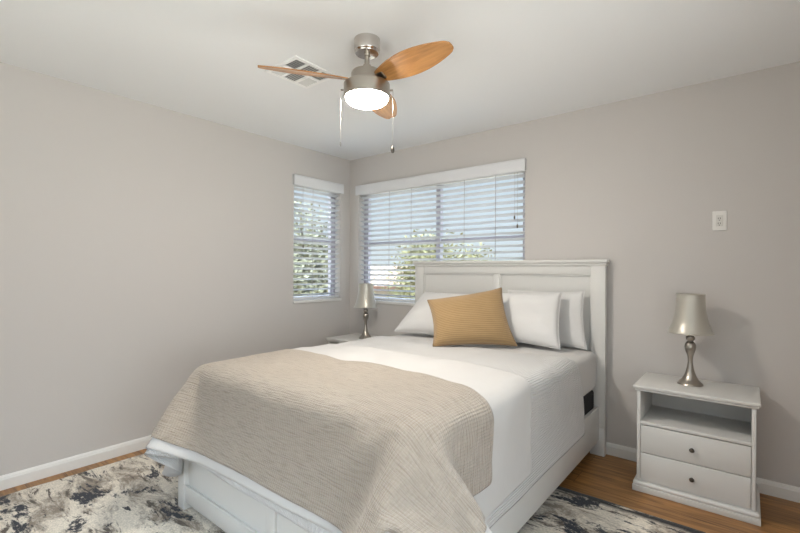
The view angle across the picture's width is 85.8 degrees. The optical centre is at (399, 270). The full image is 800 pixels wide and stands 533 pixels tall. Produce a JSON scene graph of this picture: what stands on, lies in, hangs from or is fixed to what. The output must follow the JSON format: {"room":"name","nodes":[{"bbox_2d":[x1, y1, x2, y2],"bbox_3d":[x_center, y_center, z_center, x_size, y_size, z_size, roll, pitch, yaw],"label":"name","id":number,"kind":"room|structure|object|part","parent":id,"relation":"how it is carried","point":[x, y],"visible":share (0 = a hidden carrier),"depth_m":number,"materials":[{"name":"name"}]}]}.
{"room":"bedroom","nodes":[
{"label":"bedroom","id":0,"kind":"room"},
{"bbox_2d":[0,62,349,475],"bbox_3d":[-1.825,0.035,3.142,0.160,2.440,4.220,0,0,39],"label":"wall","id":1,"kind":"structure","parent":0,"point":[144,246],"depth_m":2.95,"materials":[{"name":"grey paint"}]},
{"bbox_2d":[0,435,151,490],"bbox_3d":[-1.764,1.215,3.087,0.014,0.081,3.900,0,0,39],"label":"baseboard","id":2,"kind":"structure","parent":1,"relation":"attached to","point":[17,478],"depth_m":2.70,"materials":[{"name":"white paint"}]},
{"bbox_2d":[293,186,340,303],"bbox_3d":[-0.858,-0.273,4.309,0.154,1.163,0.608,0,0,39],"label":"window","id":3,"kind":"structure","parent":1,"relation":"in","point":[329,207],"depth_m":4.52,"materials":[{"name":"grey plastic"}]},
{"bbox_3d":[-0.840,0.297,4.292,0.099,0.024,0.608,0,0,39],"label":"sill","id":4,"kind":"part","parent":3,"relation":"part of","materials":[{"name":"white paint"}]},
{"bbox_2d":[293,174,343,299],"bbox_3d":[-0.821,-0.311,4.276,0.096,1.176,0.630,0,0,39],"label":"window blind","id":5,"kind":"object","parent":3,"relation":"attached to","point":[300,181],"visible":0.88,"depth_m":4.27,"materials":[{"name":"white plastic"}]},
{"bbox_3d":[-0.856,-0.273,4.228,0.002,1.063,0.004,0,0,39],"label":"ladder cord","id":6,"kind":"part","parent":5,"relation":"part of","materials":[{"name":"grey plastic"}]},
{"bbox_3d":[-0.841,0.267,4.294,0.048,0.020,0.588,0,0,39],"label":"rail","id":7,"kind":"part","parent":5,"relation":"part of","materials":[{"name":"white plastic"}]},
{"bbox_2d":[0,0,799,160],"bbox_3d":[-0.200,-1.266,1.834,4.320,0.180,4.220,0,0,39],"label":"ceiling","id":8,"kind":"structure","parent":0,"point":[511,62],"depth_m":2.31,"materials":[{"name":"white paint"}]},
{"bbox_2d":[265,55,336,88],"bbox_3d":[-0.585,-1.174,2.564,0.288,0.008,0.306,0,0,39],"label":"ceiling vent","id":9,"kind":"object","parent":8,"relation":"in","point":[295,62],"visible":0.62,"depth_m":2.55,"materials":[{"name":"white metal"}]},
{"bbox_2d":[258,33,453,152],"bbox_3d":[-0.074,-0.887,2.139,0.840,0.576,0.930,0,0,39],"label":"ceiling fan","id":10,"kind":"object","parent":8,"relation":"hanging from","point":[368,86],"visible":1,"depth_m":2.10,"materials":[{"name":"silver metal"}]},
{"bbox_3d":[-0.462,-0.965,2.103,0.443,0.050,0.139,0,0,-17],"label":"fan blade","id":11,"kind":"part","parent":10,"relation":"part of","materials":[{"name":"brown wood"}]},
{"bbox_3d":[-0.295,-0.789,2.193,0.016,0.271,0.009,0,0,0],"label":"pull chain","id":12,"kind":"part","parent":10,"relation":"part of","materials":[{"name":"silver metal"}]},
{"bbox_3d":[-0.169,-0.864,2.193,0.214,0.046,0.214,0,0,39],"label":"lamp shade","id":13,"kind":"part","parent":10,"relation":"part of","materials":[{"name":"white glass"}]},
{"bbox_3d":[-0.100,-0.963,2.492,0.139,0.050,0.443,0,0,13],"label":"fan blade","id":14,"kind":"part","parent":10,"relation":"part of","materials":[{"name":"brown wood"}]},
{"bbox_3d":[0.056,-0.962,1.984,0.443,0.050,0.139,0,0,43],"label":"fan blade","id":15,"kind":"part","parent":10,"relation":"part of","materials":[{"name":"brown wood"}]},
{"bbox_2d":[0,449,799,532],"bbox_3d":[-0.215,1.324,1.834,4.320,0.120,4.220,0,0,39],"label":"floor","id":16,"kind":"structure","parent":0,"point":[609,478],"depth_m":2.40,"materials":[{"name":"brown wood"}]},
{"bbox_2d":[0,454,705,532],"bbox_3d":[-0.455,1.258,2.125,3.065,0.010,2.405,0,0,39],"label":"area rug","id":17,"kind":"object","parent":16,"relation":"on","point":[133,494],"visible":0.18,"depth_m":2.24,"materials":[{"name":"carpet"}]},
{"bbox_2d":[178,259,609,532],"bbox_3d":[0.116,0.590,2.649,1.660,1.352,2.189,0,0,39],"label":"bed","id":18,"kind":"object","parent":17,"relation":"on","point":[228,508],"visible":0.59,"depth_m":2.96,"materials":[{"name":"white paint"}]},
{"bbox_3d":[-1.136,1.071,2.284,0.070,0.354,0.050,0,0,39],"label":"footboard post","id":19,"kind":"part","parent":18,"relation":"part of","materials":[{"name":"white paint"}]},
{"bbox_3d":[-0.829,1.043,2.040,0.725,0.165,0.010,0,0,39],"label":"footboard panel","id":20,"kind":"part","parent":18,"relation":"part of","materials":[{"name":"white paint"}]},
{"bbox_3d":[-0.560,1.062,1.815,1.425,0.310,0.034,0,0,39],"label":"footboard","id":21,"kind":"part","parent":18,"relation":"part of","materials":[{"name":"white paint"}]},
{"bbox_3d":[-0.252,1.047,1.574,0.642,0.165,0.010,0,0,39],"label":"footboard panel","id":22,"kind":"part","parent":18,"relation":"part of","materials":[{"name":"white paint"}]},
{"bbox_3d":[0.187,0.612,3.957,0.095,1.310,0.050,0,0,39],"label":"headboard post","id":23,"kind":"part","parent":18,"relation":"part of","materials":[{"name":"white paint"}]},
{"bbox_3d":[0.497,0.386,3.707,0.699,0.725,0.022,0,0,39],"label":"headboard panel","id":24,"kind":"part","parent":18,"relation":"part of","materials":[{"name":"white paint"}]},
{"bbox_3d":[0.785,0.415,3.475,1.438,0.910,0.038,0,0,39],"label":"headboard","id":25,"kind":"part","parent":18,"relation":"part of","materials":[{"name":"white paint"}]},
{"bbox_3d":[0.704,1.052,2.163,0.026,0.235,2.086,0,0,39],"label":"rail","id":26,"kind":"part","parent":18,"relation":"part of","materials":[{"name":"white paint"}]},
{"bbox_3d":[1.075,0.390,3.241,0.693,0.725,0.022,0,0,39],"label":"headboard panel","id":27,"kind":"part","parent":18,"relation":"part of","materials":[{"name":"white paint"}]},
{"bbox_2d":[583,390,593,415],"bbox_3d":[0.114,0.930,2.647,1.497,0.232,2.065,0,0,39],"label":"box spring","id":28,"kind":"object","parent":18,"relation":"on","point":[588,399],"visible":0.12,"depth_m":2.87,"materials":[{"name":"black fabric"}]},
{"bbox_2d":[392,333,595,395],"bbox_3d":[0.129,0.666,2.652,1.538,0.294,2.049,0,0,39],"label":"mattress","id":29,"kind":"object","parent":28,"relation":"on","point":[585,360],"visible":0.15,"depth_m":2.88,"materials":[{"name":"grey fabric"}]},
{"bbox_2d":[144,337,584,532],"bbox_3d":[-0.063,0.848,2.392,2.011,0.692,1.953,0,0,39],"label":"coverlet","id":30,"kind":"object","parent":29,"relation":"on","point":[558,418],"visible":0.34,"depth_m":2.31,"materials":[{"name":"grey fabric"}]},
{"bbox_2d":[146,343,532,532],"bbox_3d":[-0.259,0.758,2.083,1.982,0.536,1.224,0,0,39],"label":"sheet","id":31,"kind":"object","parent":30,"relation":"on","point":[508,395],"visible":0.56,"depth_m":1.93,"materials":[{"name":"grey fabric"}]},
{"bbox_2d":[151,349,492,532],"bbox_3d":[-0.414,0.686,1.961,1.906,0.418,0.790,0,0,39],"label":"blanket","id":32,"kind":"object","parent":31,"relation":"on","point":[359,446],"visible":1,"depth_m":1.66,"materials":[{"name":"beige fabric"}]},
{"bbox_2d":[427,287,516,346],"bbox_3d":[0.493,0.313,2.978,0.591,0.393,0.242,0,0,-4],"label":"cushion","id":33,"kind":"object","parent":30,"relation":"on","point":[479,318],"visible":1,"depth_m":2.90,"materials":[{"name":"yellow fabric"}]},
{"bbox_2d":[394,292,467,334],"bbox_3d":[0.296,0.346,3.494,0.634,0.327,0.323,0,0,39],"label":"pillow","id":34,"kind":"object","parent":29,"relation":"on","point":[419,320],"visible":0.43,"depth_m":3.47,"materials":[{"name":"white fabric"}]},
{"bbox_2d":[502,292,561,348],"bbox_3d":[0.859,0.331,3.094,0.641,0.369,0.227,0,0,39],"label":"pillow","id":35,"kind":"object","parent":29,"relation":"on","point":[532,318],"visible":0.7,"depth_m":2.96,"materials":[{"name":"white fabric"}]},
{"bbox_2d":[507,289,586,349],"bbox_3d":[1.050,0.336,3.140,0.627,0.393,0.105,0,0,42],"label":"pillow","id":36,"kind":"object","parent":29,"relation":"on","point":[571,326],"visible":0.45,"depth_m":2.99,"materials":[{"name":"white fabric"}]},
{"bbox_3d":[1.380,0.619,2.993,0.095,1.310,0.050,0,0,39],"label":"headboard post","id":37,"kind":"part","parent":18,"relation":"part of","materials":[{"name":"white paint"}]},
{"bbox_2d":[326,333,381,342],"bbox_3d":[-0.375,0.959,4.171,0.576,0.610,0.426,0,0,39],"label":"nightstand","id":38,"kind":"object","parent":16,"relation":"on","point":[355,336],"visible":0.15,"depth_m":4.19,"materials":[{"name":"white paint"}]},
{"bbox_2d":[354,283,376,338],"bbox_3d":[-0.332,0.389,4.164,0.234,0.530,0.234,0,0,39],"label":"table lamp","id":39,"kind":"object","parent":38,"relation":"on","point":[365,297],"visible":0.98,"depth_m":4.10,"materials":[{"name":"beige fabric"}]},
{"bbox_3d":[-0.331,0.239,4.164,0.228,0.226,0.228,0,0,39],"label":"lamp shade","id":40,"kind":"part","parent":39,"relation":"part of","materials":[{"name":"beige fabric"}]},
{"bbox_2d":[632,372,760,525],"bbox_3d":[1.706,0.971,2.488,0.576,0.610,0.426,0,0,39],"label":"nightstand","id":41,"kind":"object","parent":16,"relation":"on","point":[696,446],"visible":1,"depth_m":2.38,"materials":[{"name":"white paint"}]},
{"bbox_3d":[1.512,0.956,2.659,0.018,0.518,0.396,0,0,39],"label":"panel","id":42,"kind":"part","parent":41,"relation":"part of","materials":[{"name":"white paint"}]},
{"bbox_2d":[667,293,714,386],"bbox_3d":[1.706,0.401,2.530,0.234,0.530,0.234,0,0,39],"label":"table lamp","id":43,"kind":"object","parent":41,"relation":"on","point":[690,318],"visible":1,"depth_m":2.48,"materials":[{"name":"beige fabric"}]},
{"bbox_3d":[1.706,0.251,2.530,0.228,0.226,0.228,0,0,39],"label":"lamp shade","id":44,"kind":"part","parent":43,"relation":"part of","materials":[{"name":"beige fabric"}]},
{"bbox_3d":[1.707,0.138,2.530,0.151,0.005,0.151,0,0,39],"label":"shade trim","id":45,"kind":"part","parent":43,"relation":"part of","materials":[{"name":"beige fabric"}]},
{"bbox_3d":[1.706,0.364,2.530,0.234,0.005,0.234,0,0,39],"label":"shade trim","id":46,"kind":"part","parent":43,"relation":"part of","materials":[{"name":"beige fabric"}]},
{"bbox_3d":[1.711,1.212,2.495,0.500,0.012,0.380,0,0,39],"label":"panel","id":47,"kind":"part","parent":41,"relation":"part of","materials":[{"name":"white paint"}]},
{"bbox_2d":[640,405,751,445],"bbox_3d":[1.711,0.882,2.493,0.500,0.018,0.384,0,0,39],"label":"shelf","id":48,"kind":"object","parent":41,"relation":"attached to","point":[725,429],"depth_m":2.46,"materials":[{"name":"white paint"}]},
{"bbox_3d":[1.595,0.973,2.351,0.496,0.155,0.019,0,0,39],"label":"drawer","id":49,"kind":"part","parent":41,"relation":"part of","materials":[{"name":"white paint"}]},
{"bbox_3d":[1.595,1.132,2.351,0.496,0.155,0.019,0,0,39],"label":"drawer","id":50,"kind":"part","parent":41,"relation":"part of","materials":[{"name":"white paint"}]},
{"bbox_3d":[1.834,0.958,2.646,0.500,0.518,0.008,0,0,39],"label":"panel","id":51,"kind":"part","parent":41,"relation":"part of","materials":[{"name":"white paint"}]},
{"bbox_3d":[1.915,0.958,2.334,0.018,0.518,0.396,0,0,39],"label":"panel","id":52,"kind":"part","parent":41,"relation":"part of","materials":[{"name":"white paint"}]},
{"bbox_2d":[349,61,799,486],"bbox_3d":[1.131,0.052,3.363,4.160,2.440,0.160,0,0,39],"label":"wall","id":53,"kind":"structure","parent":0,"point":[636,184],"depth_m":2.75,"materials":[{"name":"grey paint"}]},
{"bbox_2d":[364,173,524,305],"bbox_3d":[0.310,-0.252,4.005,1.831,1.170,0.154,0,0,39],"label":"window","id":54,"kind":"structure","parent":53,"relation":"in","point":[437,190],"depth_m":4.10,"materials":[{"name":"grey plastic"}]},
{"bbox_3d":[0.290,0.320,3.984,1.831,0.024,0.099,0,0,39],"label":"sill","id":55,"kind":"part","parent":54,"relation":"part of","materials":[{"name":"white paint"}]},
{"bbox_2d":[355,158,526,301],"bbox_3d":[0.278,-0.291,3.969,1.853,1.183,0.096,0,0,39],"label":"window blind","id":56,"kind":"object","parent":54,"relation":"attached to","point":[517,166],"visible":0.76,"depth_m":3.89,"materials":[{"name":"white plastic"}]},
{"bbox_3d":[0.291,0.290,3.986,1.811,0.020,0.048,0,0,39],"label":"rail","id":57,"kind":"part","parent":56,"relation":"part of","materials":[{"name":"white plastic"}]},
{"bbox_3d":[0.556,-0.251,3.739,0.004,1.070,0.002,0,0,39],"label":"ladder cord","id":58,"kind":"part","parent":56,"relation":"part of","materials":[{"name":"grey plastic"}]},
{"bbox_3d":[0.786,-0.250,3.553,0.004,1.070,0.002,0,0,39],"label":"ladder cord","id":59,"kind":"part","parent":56,"relation":"part of","materials":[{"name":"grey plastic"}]},
{"bbox_3d":[0.935,-0.571,3.426,0.002,0.425,0.003,0,0,39],"label":"pull cord","id":60,"kind":"part","parent":56,"relation":"part of","materials":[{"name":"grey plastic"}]},
{"bbox_2d":[606,442,799,502],"bbox_3d":[1.007,1.231,3.345,4.000,0.081,0.014,0,0,39],"label":"baseboard","id":61,"kind":"structure","parent":53,"relation":"attached to","point":[768,487],"depth_m":2.46,"materials":[{"name":"white paint"}]},
{"bbox_2d":[712,211,726,230],"bbox_3d":[1.934,-0.303,2.607,0.071,0.117,0.009,0,0,39],"label":"wall plate","id":62,"kind":"object","parent":53,"relation":"attached to","point":[719,218],"visible":1,"depth_m":2.60,"materials":[{"name":"white plastic"}]},
{"label":"outside","id":63,"kind":"structure","parent":0,"visible":0},
{"bbox_3d":[0.345,4.418,29.592,90.000,0.300,100.000,0,0,39],"label":"ground","id":64,"kind":"structure","parent":63,"visible":0},
{"bbox_2d":[293,201,375,296],"bbox_3d":[-2.812,1.162,12.077,3.878,6.383,3.670,0,0,39],"label":"tree","id":65,"kind":"object","parent":64,"relation":"on","point":[309,209],"visible":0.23,"depth_m":11.46,"materials":[{"name":"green plant"}]},
{"bbox_2d":[371,266,407,297],"bbox_3d":[-0.840,1.981,22.051,8.040,4.560,6.840,0,0,15],"label":"house","id":66,"kind":"structure","parent":64,"relation":"on","point":[372,267],"depth_m":19.74,"materials":[{"name":"beige paint"}]},
{"bbox_2d":[380,228,494,298],"bbox_3d":[1.255,1.477,13.392,3.716,5.803,3.436,0,0,9],"label":"tree","id":67,"kind":"object","parent":64,"relation":"on","point":[415,235],"visible":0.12,"depth_m":12.62,"materials":[{"name":"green plant"}]}
]}

